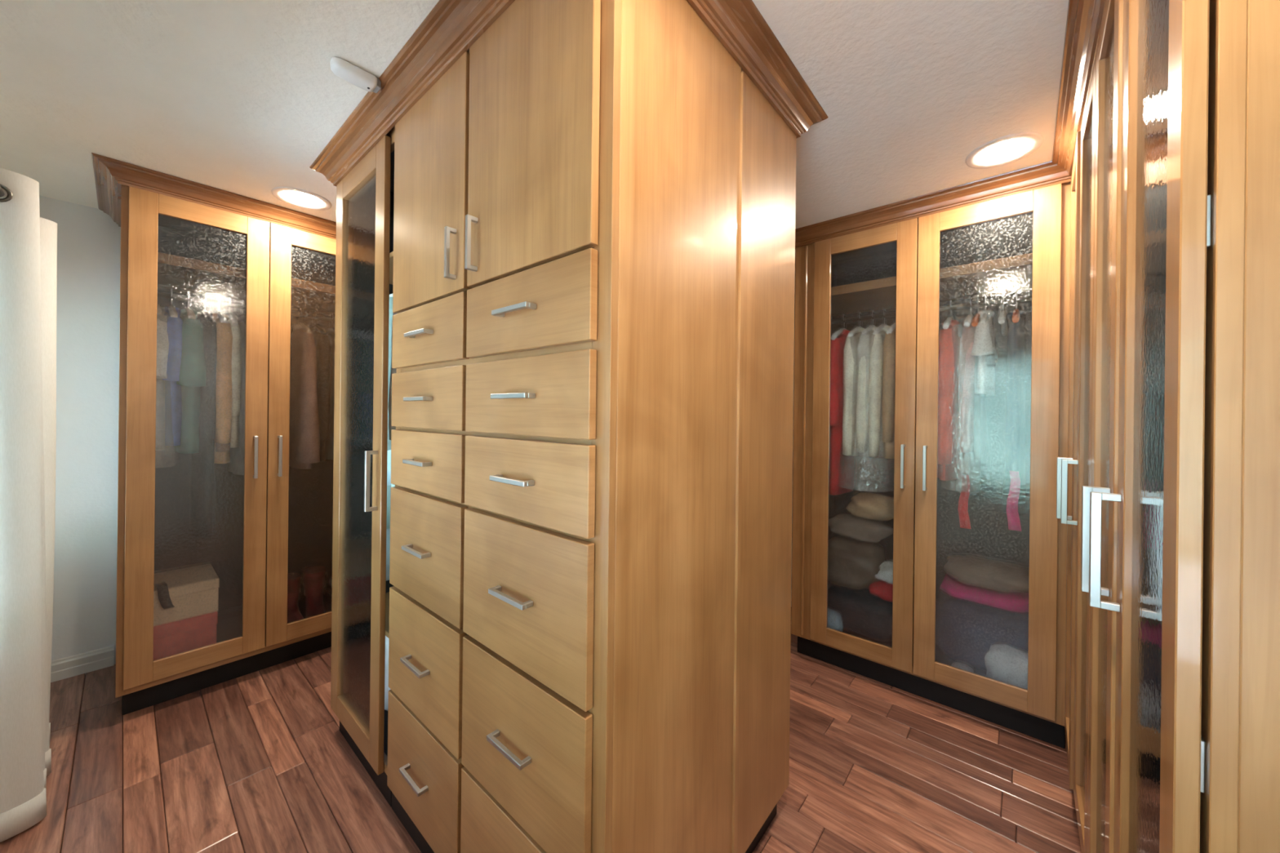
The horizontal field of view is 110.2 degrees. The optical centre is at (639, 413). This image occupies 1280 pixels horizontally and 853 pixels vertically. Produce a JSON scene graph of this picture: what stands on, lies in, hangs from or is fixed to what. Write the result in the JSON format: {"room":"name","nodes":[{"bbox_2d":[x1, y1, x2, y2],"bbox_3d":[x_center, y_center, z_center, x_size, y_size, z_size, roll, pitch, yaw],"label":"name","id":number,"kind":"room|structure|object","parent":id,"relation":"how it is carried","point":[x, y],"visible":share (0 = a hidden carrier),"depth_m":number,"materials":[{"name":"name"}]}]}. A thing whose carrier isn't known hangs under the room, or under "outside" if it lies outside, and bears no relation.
{"room":"walk-in closet","nodes":[
{"label":"walk-in closet","id":0,"kind":"room"},
{"bbox_2d":[39,195,120,664],"bbox_3d":[-1.973,0.154,3.502,0.120,2.454,3.870,1,0,41],"label":"wall","id":1,"kind":"structure","parent":0,"point":[89,239],"depth_m":2.34,"materials":[{"name":"paint"}]},
{"bbox_2d":[50,644,114,682],"bbox_3d":[-2.980,1.304,2.246,0.016,0.104,0.430,1,0,41],"label":"baseboard","id":2,"kind":"structure","parent":1,"relation":"attached to","point":[68,667],"depth_m":2.32,"materials":[{"name":"white wood"}]},
{"bbox_2d":[0,0,1068,262],"bbox_3d":[-0.202,-1.102,1.987,4.760,0.100,3.870,1,0,41],"label":"ceiling","id":3,"kind":"structure","parent":0,"point":[242,97],"depth_m":1.43,"materials":[{"name":"paint"}]},
{"bbox_2d":[271,186,331,210],"bbox_3d":[-1.681,-1.066,2.222,0.240,0.006,0.240,1,0,41],"label":"recessed light","id":4,"kind":"object","parent":3,"relation":"in","point":[295,197],"visible":1,"depth_m":2.21,"materials":[{"name":"white glass"}]},
{"bbox_2d":[329,57,381,93],"bbox_3d":[-0.876,-1.041,1.377,0.060,0.036,0.130,1,0,41],"label":"sensor","id":5,"kind":"object","parent":3,"relation":"attached to","point":[356,76],"visible":1,"depth_m":1.36,"materials":[{"name":"white plastic"}]},
{"bbox_2d":[965,132,1044,168],"bbox_3d":[1.430,-1.030,1.758,0.240,0.006,0.240,1,0,41],"label":"recessed light","id":6,"kind":"object","parent":3,"relation":"in","point":[1006,149],"visible":1,"depth_m":1.75,"materials":[{"name":"white glass"}]},
{"bbox_2d":[0,607,1081,852],"bbox_3d":[-0.231,1.447,1.987,4.760,0.120,3.870,1,0,41],"label":"floor","id":7,"kind":"structure","parent":0,"point":[261,761],"depth_m":1.71,"materials":[{"name":"brown wood"}]},
{"bbox_2d":[91,152,336,715],"bbox_3d":[-2.183,0.146,2.539,0.780,2.438,1.181,1,0,41],"label":"wardrobe","id":8,"kind":"object","parent":7,"relation":"on","point":[274,520],"visible":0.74,"depth_m":2.31,"materials":[{"name":"brown wood"}]},
{"bbox_2d":[156,302,162,315],"bbox_3d":[-2.463,-0.555,2.273,0.422,0.184,0.028,1,0,41],"label":"clothes hanger","id":9,"kind":"object","parent":8,"relation":"hanging from","point":[159,312],"visible":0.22,"depth_m":2.16,"materials":[{"name":"beige wood"}]},
{"bbox_2d":[155,306,168,450],"bbox_3d":[-2.467,-0.183,2.273,0.550,0.720,0.098,1,0,41],"label":"shirt","id":10,"kind":"object","parent":9,"relation":"hanging from","point":[162,342],"visible":0.38,"depth_m":2.14,"materials":[{"name":"fabric"}]},
{"bbox_2d":[168,288,177,317],"bbox_3d":[-2.429,-0.554,2.313,0.422,0.184,0.028,1,0,41],"label":"clothes hanger","id":11,"kind":"object","parent":8,"relation":"hanging from","point":[172,311],"visible":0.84,"depth_m":2.21,"materials":[{"name":"beige wood"}]},
{"bbox_2d":[161,306,182,445],"bbox_3d":[-2.436,-0.193,2.313,0.533,0.700,0.093,1,0,41],"label":"shirt","id":12,"kind":"object","parent":11,"relation":"hanging from","point":[173,402],"visible":0.54,"depth_m":2.18,"materials":[{"name":"grey fabric"}]},
{"bbox_2d":[152,611,217,661],"bbox_3d":[-2.395,1.121,2.284,0.336,0.215,0.306,1,0,41],"label":"storage box","id":13,"kind":"object","parent":8,"relation":"on","point":[175,637],"visible":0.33,"depth_m":2.20,"materials":[{"name":"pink cardboard"}]},
{"bbox_2d":[153,564,219,626],"bbox_3d":[-2.391,0.929,2.285,0.336,0.170,0.311,1,0,41],"label":"storage box","id":14,"kind":"object","parent":13,"relation":"on","point":[193,591],"visible":0.57,"depth_m":2.24,"materials":[{"name":"beige cardboard"}]},
{"bbox_2d":[154,582,174,609],"bbox_3d":[-2.313,0.883,2.170,0.103,0.113,0.067,1,0,41],"label":"belt","id":15,"kind":"object","parent":14,"relation":"on","point":[164,598],"visible":0.96,"depth_m":2.14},
{"bbox_2d":[186,291,195,319],"bbox_3d":[-2.388,-0.554,2.361,0.422,0.184,0.028,1,0,41],"label":"clothes hanger","id":16,"kind":"object","parent":8,"relation":"hanging from","point":[190,313],"visible":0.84,"depth_m":2.26,"materials":[{"name":"beige wood"}]},
{"bbox_2d":[173,309,206,453],"bbox_3d":[-2.396,-0.173,2.361,0.599,0.740,0.107,1,0,41],"label":"shirt","id":17,"kind":"object","parent":16,"relation":"hanging from","point":[192,377],"visible":0.67,"depth_m":2.22,"materials":[{"name":"grey fabric"}]},
{"bbox_2d":[202,293,213,321],"bbox_3d":[-2.347,-0.553,2.408,0.422,0.184,0.028,1,0,41],"label":"clothes hanger","id":18,"kind":"object","parent":8,"relation":"hanging from","point":[208,317],"visible":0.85,"depth_m":2.31,"materials":[{"name":"beige wood"}]},
{"bbox_2d":[190,311,217,538],"bbox_3d":[-2.354,0.048,2.411,0.503,1.180,0.100,1,0,41],"label":"coat","id":19,"kind":"object","parent":18,"relation":"hanging from","point":[202,486],"visible":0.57,"depth_m":2.28,"materials":[{"name":"grey fabric"}]},
{"bbox_2d":[216,296,226,323],"bbox_3d":[-2.312,-0.553,2.449,0.422,0.184,0.028,1,0,41],"label":"clothes hanger","id":20,"kind":"object","parent":8,"relation":"hanging from","point":[222,318],"visible":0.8,"depth_m":2.36,"materials":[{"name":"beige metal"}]},
{"bbox_2d":[213,313,232,463],"bbox_3d":[-2.318,-0.142,2.449,0.530,0.800,0.100,1,0,41],"label":"jacket","id":21,"kind":"object","parent":20,"relation":"hanging from","point":[222,441],"visible":0.55,"depth_m":2.28,"materials":[{"name":"fabric"}]},
{"bbox_2d":[226,297,238,325],"bbox_3d":[-2.284,-0.552,2.482,0.422,0.184,0.028,1,0,41],"label":"clothes hanger","id":22,"kind":"object","parent":8,"relation":"hanging from","point":[234,322],"visible":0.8,"depth_m":2.38,"materials":[{"name":"beige wood"}]},
{"bbox_2d":[225,315,241,448],"bbox_3d":[-2.290,-0.181,2.480,0.482,0.720,0.096,1,0,41],"label":"sweater","id":23,"kind":"object","parent":22,"relation":"hanging from","point":[236,332],"visible":0.35,"depth_m":2.34,"materials":[{"name":"beige fabric"}]},
{"bbox_2d":[240,299,245,324],"bbox_3d":[-2.248,-0.552,2.523,0.422,0.184,0.028,1,0,41],"label":"clothes hanger","id":24,"kind":"object","parent":8,"relation":"hanging from","point":[243,317],"visible":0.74,"depth_m":2.48,"materials":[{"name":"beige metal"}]},
{"bbox_2d":[228,316,245,475],"bbox_3d":[-2.250,-0.106,2.526,0.496,0.870,0.096,1,0,41],"label":"hoodie","id":25,"kind":"object","parent":24,"relation":"hanging from","point":[236,464],"visible":0.23,"depth_m":2.38,"materials":[{"name":"grey fabric"}]},
{"bbox_2d":[157,252,335,314],"bbox_3d":[-2.218,-0.726,2.579,0.630,0.048,0.974,1,0,41],"label":"shelf","id":26,"kind":"object","parent":8,"relation":"attached to","point":[180,274],"depth_m":2.47,"materials":[{"name":"brown wood"}]},
{"bbox_2d":[287,573,303,622],"bbox_3d":[-1.980,1.089,2.550,0.277,0.290,0.115,1,0,31],"label":"boot","id":27,"kind":"object","parent":8,"relation":"on","point":[294,614],"visible":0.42,"depth_m":2.55,"materials":[{"name":"red leather"}]},
{"bbox_2d":[290,308,311,337],"bbox_3d":[-2.075,-0.550,2.724,0.422,0.184,0.028,1,0,41],"label":"clothes hanger","id":28,"kind":"object","parent":8,"relation":"hanging from","point":[303,326],"visible":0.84,"depth_m":2.64,"materials":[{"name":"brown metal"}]},
{"bbox_2d":[288,324,319,469],"bbox_3d":[-2.084,-0.109,2.726,0.590,0.860,0.107,1,0,41],"label":"jacket","id":29,"kind":"object","parent":28,"relation":"hanging from","point":[304,441],"visible":0.8,"depth_m":2.56,"materials":[{"name":"brown fabric"}]},
{"bbox_2d":[302,565,326,617],"bbox_3d":[-1.921,1.089,2.647,0.115,0.290,0.277,1,0,-43],"label":"boot","id":30,"kind":"object","parent":8,"relation":"on","point":[313,578],"visible":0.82,"depth_m":2.65,"materials":[{"name":"red leather"}]},
{"bbox_2d":[324,586,332,612],"bbox_3d":[-1.854,1.165,2.781,0.206,0.140,0.146,1,0,41],"label":"boot","id":31,"kind":"object","parent":8,"relation":"on","point":[327,591],"visible":0.19,"depth_m":2.75,"materials":[{"name":"brown leather"}]},
{"bbox_2d":[329,313,334,331],"bbox_3d":[-1.967,-0.549,2.849,0.422,0.184,0.028,1,0,41],"label":"clothes hanger","id":32,"kind":"object","parent":8,"relation":"hanging from","point":[331,326],"visible":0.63,"depth_m":2.83,"materials":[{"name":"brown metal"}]},
{"bbox_2d":[324,328,334,459],"bbox_3d":[-1.971,-0.128,2.853,0.502,0.820,0.097,1,0,41],"label":"jacket","id":33,"kind":"object","parent":32,"relation":"hanging from","point":[329,443],"visible":0.16,"depth_m":2.74,"materials":[{"name":"fabric"}]},
{"bbox_3d":[-2.026,-0.550,2.781,0.422,0.184,0.028,1,0,41],"label":"clothes hanger","id":34,"kind":"object","parent":8,"relation":"hanging from","visible":0},
{"bbox_2d":[308,325,330,461],"bbox_3d":[-2.032,-0.128,2.781,0.503,0.820,0.100,1,0,41],"label":"jacket","id":35,"kind":"object","parent":34,"relation":"hanging from","point":[322,344],"visible":0.41,"depth_m":2.62,"materials":[{"name":"brown fabric"}]},
{"bbox_2d":[330,125,395,807],"bbox_3d":[-0.938,0.164,1.921,0.613,2.430,0.571,1,0,41],"label":"wardrobe","id":36,"kind":"object","parent":7,"relation":"on","point":[365,197],"visible":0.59,"depth_m":1.75,"materials":[{"name":"brown wood"}]},
{"bbox_2d":[385,591,389,637],"bbox_3d":[-0.922,0.850,1.949,0.569,0.020,0.420,1,0,41],"label":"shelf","id":37,"kind":"object","parent":36,"relation":"attached to","point":[387,599],"depth_m":1.86,"materials":[{"name":"brown wood"}]},
{"bbox_2d":[384,635,391,711],"bbox_3d":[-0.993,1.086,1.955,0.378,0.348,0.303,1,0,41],"label":"hinge","id":38,"kind":"object","parent":36,"relation":"attached to","point":[387,688],"visible":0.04,"depth_m":1.83,"materials":[{"name":"silver metal"}]},
{"bbox_2d":[389,251,393,284],"bbox_3d":[-0.905,-0.611,1.949,0.569,0.020,0.420,1,0,41],"label":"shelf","id":39,"kind":"object","parent":36,"relation":"attached to","point":[391,255],"depth_m":1.85,"materials":[{"name":"brown wood"}]},
{"bbox_3d":[-0.836,-0.536,1.902,0.028,0.184,0.422,1,0,41],"label":"clothes hanger","id":40,"kind":"object","parent":36,"relation":"hanging from","visible":0},
{"bbox_2d":[387,296,395,487],"bbox_3d":[-0.841,-0.090,1.899,0.097,0.870,0.502,1,0,41],"label":"cardigan","id":41,"kind":"object","parent":40,"relation":"hanging from","point":[390,314],"visible":0.02,"depth_m":1.72,"materials":[{"name":"white fabric"}]},
{"bbox_3d":[-0.912,-0.537,1.967,0.028,0.184,0.422,1,0,41],"label":"clothes hanger","id":42,"kind":"object","parent":36,"relation":"hanging from","visible":0},
{"bbox_2d":[386,449,391,485],"bbox_3d":[-0.916,-0.116,1.964,0.096,0.820,0.503,1,0,41],"label":"shirt","id":43,"kind":"object","parent":42,"relation":"hanging from","point":[388,456],"visible":0.02,"depth_m":1.82,"materials":[{"name":"white fabric"}]},
{"bbox_3d":[-0.753,-0.535,1.830,0.028,0.184,0.422,1,0,41],"label":"clothes hanger","id":44,"kind":"object","parent":36,"relation":"hanging from","visible":0},
{"bbox_2d":[388,312,396,439],"bbox_3d":[-0.756,-0.164,1.827,0.096,0.720,0.503,1,0,41],"label":"shirt","id":45,"kind":"object","parent":44,"relation":"hanging from","point":[393,371],"visible":0.03,"depth_m":1.64,"materials":[{"name":"fabric"}]},
{"bbox_2d":[386,0,741,852],"bbox_3d":[-0.310,0.171,1.386,1.053,2.430,0.561,1,0,41],"label":"tall cabinet","id":46,"kind":"object","parent":7,"relation":"on","point":[566,192],"visible":0.99,"depth_m":1.04,"materials":[{"name":"brown wood"}]},
{"bbox_2d":[731,68,796,852],"bbox_3d":[-0.224,0.172,1.944,1.665,2.430,0.404,1,0,41],"label":"tall cabinet","id":47,"kind":"object","parent":7,"relation":"on","point":[767,144],"visible":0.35,"depth_m":1.38,"materials":[{"name":"brown wood"}]},
{"bbox_2d":[309,0,828,186],"bbox_3d":[-0.384,-1.016,1.748,1.819,0.074,1.090,1,0,41],"label":"crown molding","id":48,"kind":"structure","parent":47,"relation":"attached to","point":[449,30],"depth_m":1.30,"materials":[{"name":"brown wood"}]},
{"bbox_2d":[791,182,1071,748],"bbox_3d":[1.518,0.193,2.421,1.180,2.430,0.667,1,0,41],"label":"wardrobe","id":49,"kind":"object","parent":7,"relation":"on","point":[913,269],"visible":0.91,"depth_m":2.22,"materials":[{"name":"brown wood"}]},
{"bbox_2d":[827,608,843,631],"bbox_3d":[1.088,1.193,2.545,0.134,0.152,0.102,1,0,41],"label":"sneaker","id":50,"kind":"object","parent":49,"relation":"on","point":[834,621],"visible":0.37,"depth_m":2.50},
{"bbox_2d":[831,314,846,340],"bbox_3d":[1.240,-0.512,2.709,0.028,0.184,0.422,1,0,41],"label":"clothes hanger","id":51,"kind":"object","parent":49,"relation":"hanging from","point":[837,333],"visible":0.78,"depth_m":2.59,"materials":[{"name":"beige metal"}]},
{"bbox_2d":[828,329,854,495],"bbox_3d":[1.236,-0.016,2.709,0.099,0.970,0.491,1,0,41],"label":"dress","id":52,"kind":"object","parent":51,"relation":"hanging from","point":[841,465],"visible":0.53,"depth_m":2.57,"materials":[{"name":"fabric"}]},
{"bbox_2d":[847,311,862,337],"bbox_3d":[1.308,-0.511,2.651,0.028,0.184,0.422,1,0,41],"label":"clothes hanger","id":53,"kind":"object","parent":49,"relation":"hanging from","point":[851,333],"visible":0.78,"depth_m":2.54,"materials":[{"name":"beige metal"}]},
{"bbox_2d":[842,328,865,456],"bbox_3d":[1.302,-0.130,2.653,0.094,0.740,0.501,1,0,41],"label":"blouse","id":54,"kind":"object","parent":53,"relation":"hanging from","point":[850,362],"visible":0.41,"depth_m":2.47,"materials":[{"name":"beige fabric"}]},
{"bbox_2d":[827,580,893,641],"bbox_3d":[1.333,1.139,2.612,0.583,0.266,0.419,1,0,41],"label":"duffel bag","id":55,"kind":"object","parent":49,"relation":"on","point":[862,612],"visible":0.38,"depth_m":2.48,"materials":[{"name":"black fabric"}]},
{"bbox_2d":[827,536,884,589],"bbox_3d":[1.240,0.865,2.618,0.372,0.287,0.320,1,0,41],"label":"sweater","id":56,"kind":"object","parent":55,"relation":"on","point":[852,563],"visible":0.83,"depth_m":2.51,"materials":[{"name":"beige fabric"}]},
{"bbox_2d":[828,514,893,542],"bbox_3d":[1.292,0.666,2.614,0.349,0.123,0.300,1,0,41],"label":"sweater","id":57,"kind":"object","parent":56,"relation":"on","point":[855,527],"visible":0.83,"depth_m":2.52,"materials":[{"name":"beige fabric"}]},
{"bbox_2d":[845,492,893,520],"bbox_3d":[1.340,0.534,2.581,0.257,0.144,0.261,1,0,41],"label":"sweater","id":58,"kind":"object","parent":57,"relation":"on","point":[868,505],"visible":0.96,"depth_m":2.50,"materials":[{"name":"beige fabric"}]},
{"bbox_2d":[868,580,914,601],"bbox_3d":[1.385,0.964,2.474,0.219,0.092,0.301,1,0,41],"label":"sweater","id":59,"kind":"object","parent":55,"relation":"on","point":[882,589],"visible":0.39,"depth_m":2.40,"materials":[{"name":"red fabric"}]},
{"bbox_2d":[875,560,893,583],"bbox_3d":[1.403,0.878,2.475,0.187,0.082,0.269,1,0,41],"label":"shirt","id":60,"kind":"object","parent":59,"relation":"on","point":[886,572],"visible":0.48,"depth_m":2.40,"materials":[{"name":"white fabric"}]},
{"bbox_2d":[861,310,875,335],"bbox_3d":[1.361,-0.511,2.605,0.028,0.184,0.422,1,0,41],"label":"clothes hanger","id":61,"kind":"object","parent":49,"relation":"hanging from","point":[864,332],"visible":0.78,"depth_m":2.49,"materials":[{"name":"beige wood"}]},
{"bbox_2d":[855,326,877,457],"bbox_3d":[1.356,-0.129,2.607,0.093,0.740,0.500,1,0,41],"label":"blouse","id":62,"kind":"object","parent":61,"relation":"hanging from","point":[863,348],"visible":0.41,"depth_m":2.42,"materials":[{"name":"beige fabric"}]},
{"bbox_2d":[872,308,887,334],"bbox_3d":[1.406,-0.510,2.566,0.028,0.184,0.422,1,0,41],"label":"clothes hanger","id":63,"kind":"object","parent":49,"relation":"hanging from","point":[877,330],"visible":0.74,"depth_m":2.45,"materials":[{"name":"beige wood"}]},
{"bbox_2d":[868,324,889,457],"bbox_3d":[1.401,-0.129,2.568,0.098,0.740,0.493,1,0,41],"label":"blouse","id":64,"kind":"object","parent":63,"relation":"hanging from","point":[876,346],"visible":0.54,"depth_m":2.39,"materials":[{"name":"beige fabric"}]},
{"bbox_2d":[886,322,895,333],"bbox_3d":[1.455,-0.509,2.523,0.028,0.184,0.422,1,0,41],"label":"clothes hanger","id":65,"kind":"object","parent":49,"relation":"hanging from","point":[890,330],"visible":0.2,"depth_m":2.38,"materials":[{"name":"beige wood"}]},
{"bbox_2d":[881,328,895,458],"bbox_3d":[1.452,-0.128,2.521,0.093,0.740,0.490,1,0,41],"label":"jacket","id":66,"kind":"object","parent":65,"relation":"hanging from","point":[889,344],"visible":0.5,"depth_m":2.35,"materials":[{"name":"beige fabric"}]},
{"bbox_2d":[831,253,1032,315],"bbox_3d":[1.558,-0.682,2.456,1.134,0.048,0.545,1,0,41],"label":"shelf","id":67,"kind":"object","parent":49,"relation":"attached to","point":[992,278],"depth_m":2.36,"materials":[{"name":"brown wood"}]},
{"bbox_2d":[942,300,954,328],"bbox_3d":[1.645,-0.507,2.360,0.028,0.184,0.422,1,0,41],"label":"clothes hanger","id":68,"kind":"object","parent":49,"relation":"hanging from","point":[945,326],"visible":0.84,"depth_m":2.23,"materials":[{"name":"beige wood"}]},
{"bbox_2d":[937,320,960,480],"bbox_3d":[1.637,-0.076,2.361,0.095,0.820,0.534,1,0,41],"label":"hanging clothes","id":69,"kind":"object","parent":68,"relation":"hanging from","point":[948,339],"visible":0.81,"depth_m":2.18,"materials":[{"name":"fabric"}]},
{"bbox_2d":[795,0,1105,249],"bbox_3d":[1.213,-0.997,1.573,1.086,0.074,3.064,1,0,7],"label":"crown molding","id":70,"kind":"structure","parent":49,"relation":"attached to","point":[1084,17],"depth_m":1.86,"materials":[{"name":"brown wood"}]},
{"bbox_2d":[951,662,973,672],"bbox_3d":[1.558,1.249,2.160,0.090,0.050,0.122,1,0,41],"label":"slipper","id":71,"kind":"object","parent":49,"relation":"on","point":[960,665],"visible":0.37,"depth_m":2.16,"materials":[{"name":"grey fabric"}]},
{"bbox_2d":[964,297,973,327],"bbox_3d":[1.709,-0.507,2.304,0.028,0.184,0.422,1,0,41],"label":"clothes hanger","id":72,"kind":"object","parent":49,"relation":"hanging from","point":[967,321],"visible":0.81,"depth_m":2.17,"materials":[{"name":"beige wood"}]},
{"bbox_2d":[955,317,980,528],"bbox_3d":[1.702,0.032,2.307,0.098,1.035,0.491,1,0,41],"label":"dress","id":73,"kind":"object","parent":72,"relation":"hanging from","point":[968,481],"visible":0.84,"depth_m":2.14,"materials":[{"name":"white fabric"}]},
{"bbox_2d":[971,296,980,326],"bbox_3d":[1.732,-0.506,2.285,0.028,0.184,0.422,1,0,41],"label":"clothes hanger","id":74,"kind":"object","parent":49,"relation":"hanging from","point":[975,321],"visible":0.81,"depth_m":2.15,"materials":[{"name":"orange wood"}]},
{"bbox_2d":[935,590,1028,671],"bbox_3d":[1.779,1.106,2.288,0.426,0.342,0.346,1,0,41],"label":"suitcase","id":75,"kind":"object","parent":49,"relation":"on","point":[966,630],"visible":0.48,"depth_m":2.19,"materials":[{"name":"grey fabric"}]},
{"bbox_2d":[940,573,1028,613],"bbox_3d":[1.767,0.905,2.266,0.392,0.061,0.326,1,0,41],"label":"folded blanket","id":76,"kind":"object","parent":75,"relation":"on","point":[1012,602],"visible":0.63,"depth_m":2.17,"materials":[{"name":"pink fabric"}]},
{"bbox_2d":[943,555,1029,593],"bbox_3d":[1.789,0.812,2.269,0.388,0.123,0.325,1,0,41],"label":"sweater","id":77,"kind":"object","parent":76,"relation":"on","point":[988,574],"visible":0.98,"depth_m":2.19,"materials":[{"name":"beige fabric"}]},
{"bbox_2d":[979,295,987,324],"bbox_3d":[1.755,-0.506,2.265,0.028,0.184,0.422,1,0,41],"label":"clothes hanger","id":78,"kind":"object","parent":49,"relation":"hanging from","point":[983,319],"visible":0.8,"depth_m":2.14,"materials":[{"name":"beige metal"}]},
{"bbox_2d":[970,310,997,395],"bbox_3d":[1.753,-0.305,2.269,0.094,0.420,0.526,1,0,41],"label":"blouse","id":79,"kind":"object","parent":78,"relation":"hanging from","point":[984,348],"visible":0.93,"depth_m":2.13,"materials":[{"name":"white fabric"}]},
{"bbox_2d":[998,293,1008,336],"bbox_3d":[1.808,-0.505,2.220,0.028,0.184,0.422,1,0,41],"label":"clothes hanger","id":80,"kind":"object","parent":49,"relation":"hanging from","point":[1002,320],"visible":1,"depth_m":2.22,"materials":[{"name":"silver metal"}]},
{"bbox_2d":[984,644,1027,689],"bbox_3d":[1.713,1.173,2.037,0.220,0.206,0.132,1,0,41],"label":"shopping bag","id":81,"kind":"object","parent":49,"relation":"on","point":[1004,663],"visible":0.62,"depth_m":2.02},
{"bbox_2d":[1012,291,1019,322],"bbox_3d":[1.845,-0.505,2.187,0.028,0.184,0.422,1,0,41],"label":"clothes hanger","id":82,"kind":"object","parent":49,"relation":"hanging from","point":[1015,316],"visible":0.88,"depth_m":2.05,"materials":[{"name":"orange wood"}]},
{"bbox_2d":[1002,311,1026,531],"bbox_3d":[1.829,0.021,2.176,0.085,1.030,0.350,1,0,41],"label":"dress","id":83,"kind":"object","parent":82,"relation":"hanging from","point":[1015,469],"visible":0.97,"depth_m":2.08,"materials":[{"name":"white fabric"}]},
{"bbox_2d":[1056,53,1096,852],"bbox_3d":[1.695,0.195,1.319,0.674,2.430,0.856,1,0,41],"label":"wardrobe","id":84,"kind":"object","parent":7,"relation":"on","point":[1073,472],"visible":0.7,"depth_m":1.45,"materials":[{"name":"brown wood"}]},
{"bbox_2d":[1080,0,1279,852],"bbox_3d":[1.129,0.188,0.660,0.671,2.430,0.876,1,0,41],"label":"wardrobe","id":85,"kind":"object","parent":7,"relation":"on","point":[1180,550],"visible":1,"depth_m":0.52,"materials":[{"name":"brown wood"}]},
{"bbox_2d":[791,286,795,607],"bbox_3d":[1.008,0.189,3.407,4.520,2.454,0.120,1,0,41],"label":"wall","id":86,"kind":"structure","parent":0,"point":[794,286],"depth_m":3.24,"materials":[{"name":"paint"}]},
{"bbox_3d":[-1.441,0.160,0.567,4.520,2.454,0.120,1,0,41],"label":"wall","id":87,"kind":"structure","parent":0,"visible":0},
{"bbox_2d":[0,186,4,196],"bbox_3d":[-1.273,-0.685,0.644,3.380,0.027,0.200,1,0,41],"label":"curtain rod","id":88,"kind":"object","parent":87,"relation":"attached to","point":[2,193],"visible":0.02,"depth_m":1.39,"materials":[{"name":"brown metal"}]},
{"bbox_2d":[0,168,57,842],"bbox_3d":[-2.250,0.289,1.565,0.585,2.130,0.253,1,0,41],"label":"curtain","id":89,"kind":"object","parent":88,"relation":"hanging from","point":[28,240],"visible":1,"depth_m":1.45,"materials":[{"name":"fabric"}]},
{"bbox_3d":[-0.988,-0.538,2.032,0.028,0.184,0.422,1,0,41],"label":"clothes hanger","id":90,"kind":"object","parent":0,"visible":0},
{"bbox_2d":[386,485,391,528],"bbox_3d":[-0.990,-0.016,2.031,0.101,1.020,0.502,1,0,41],"label":"dress","id":91,"kind":"object","parent":90,"relation":"hanging from","point":[388,487],"visible":0.02,"depth_m":1.91,"materials":[{"name":"grey fabric"}]},
{"bbox_3d":[-2.150,-0.551,2.637,0.422,0.184,0.028,1,0,41],"label":"clothes hanger","id":92,"kind":"object","parent":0,"visible":0},
{"bbox_2d":[266,340,291,461],"bbox_3d":[-2.152,-0.130,2.638,0.502,0.820,0.095,1,0,41],"label":"jacket","id":93,"kind":"object","parent":92,"relation":"hanging from","point":[291,340],"visible":0.05,"depth_m":2.53,"materials":[{"name":"brown fabric"}]},
{"bbox_3d":[-1.064,-0.538,2.098,0.028,0.184,0.422,1,0,41],"label":"clothes hanger","id":94,"kind":"object","parent":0,"visible":0},
{"bbox_2d":[386,528,390,580],"bbox_3d":[-1.073,0.108,2.099,0.098,1.270,0.504,1,0,41],"label":"robe","id":95,"kind":"object","parent":94,"relation":"hanging from","point":[388,531],"visible":0.02,"depth_m":1.99,"materials":[{"name":"white fabric"}]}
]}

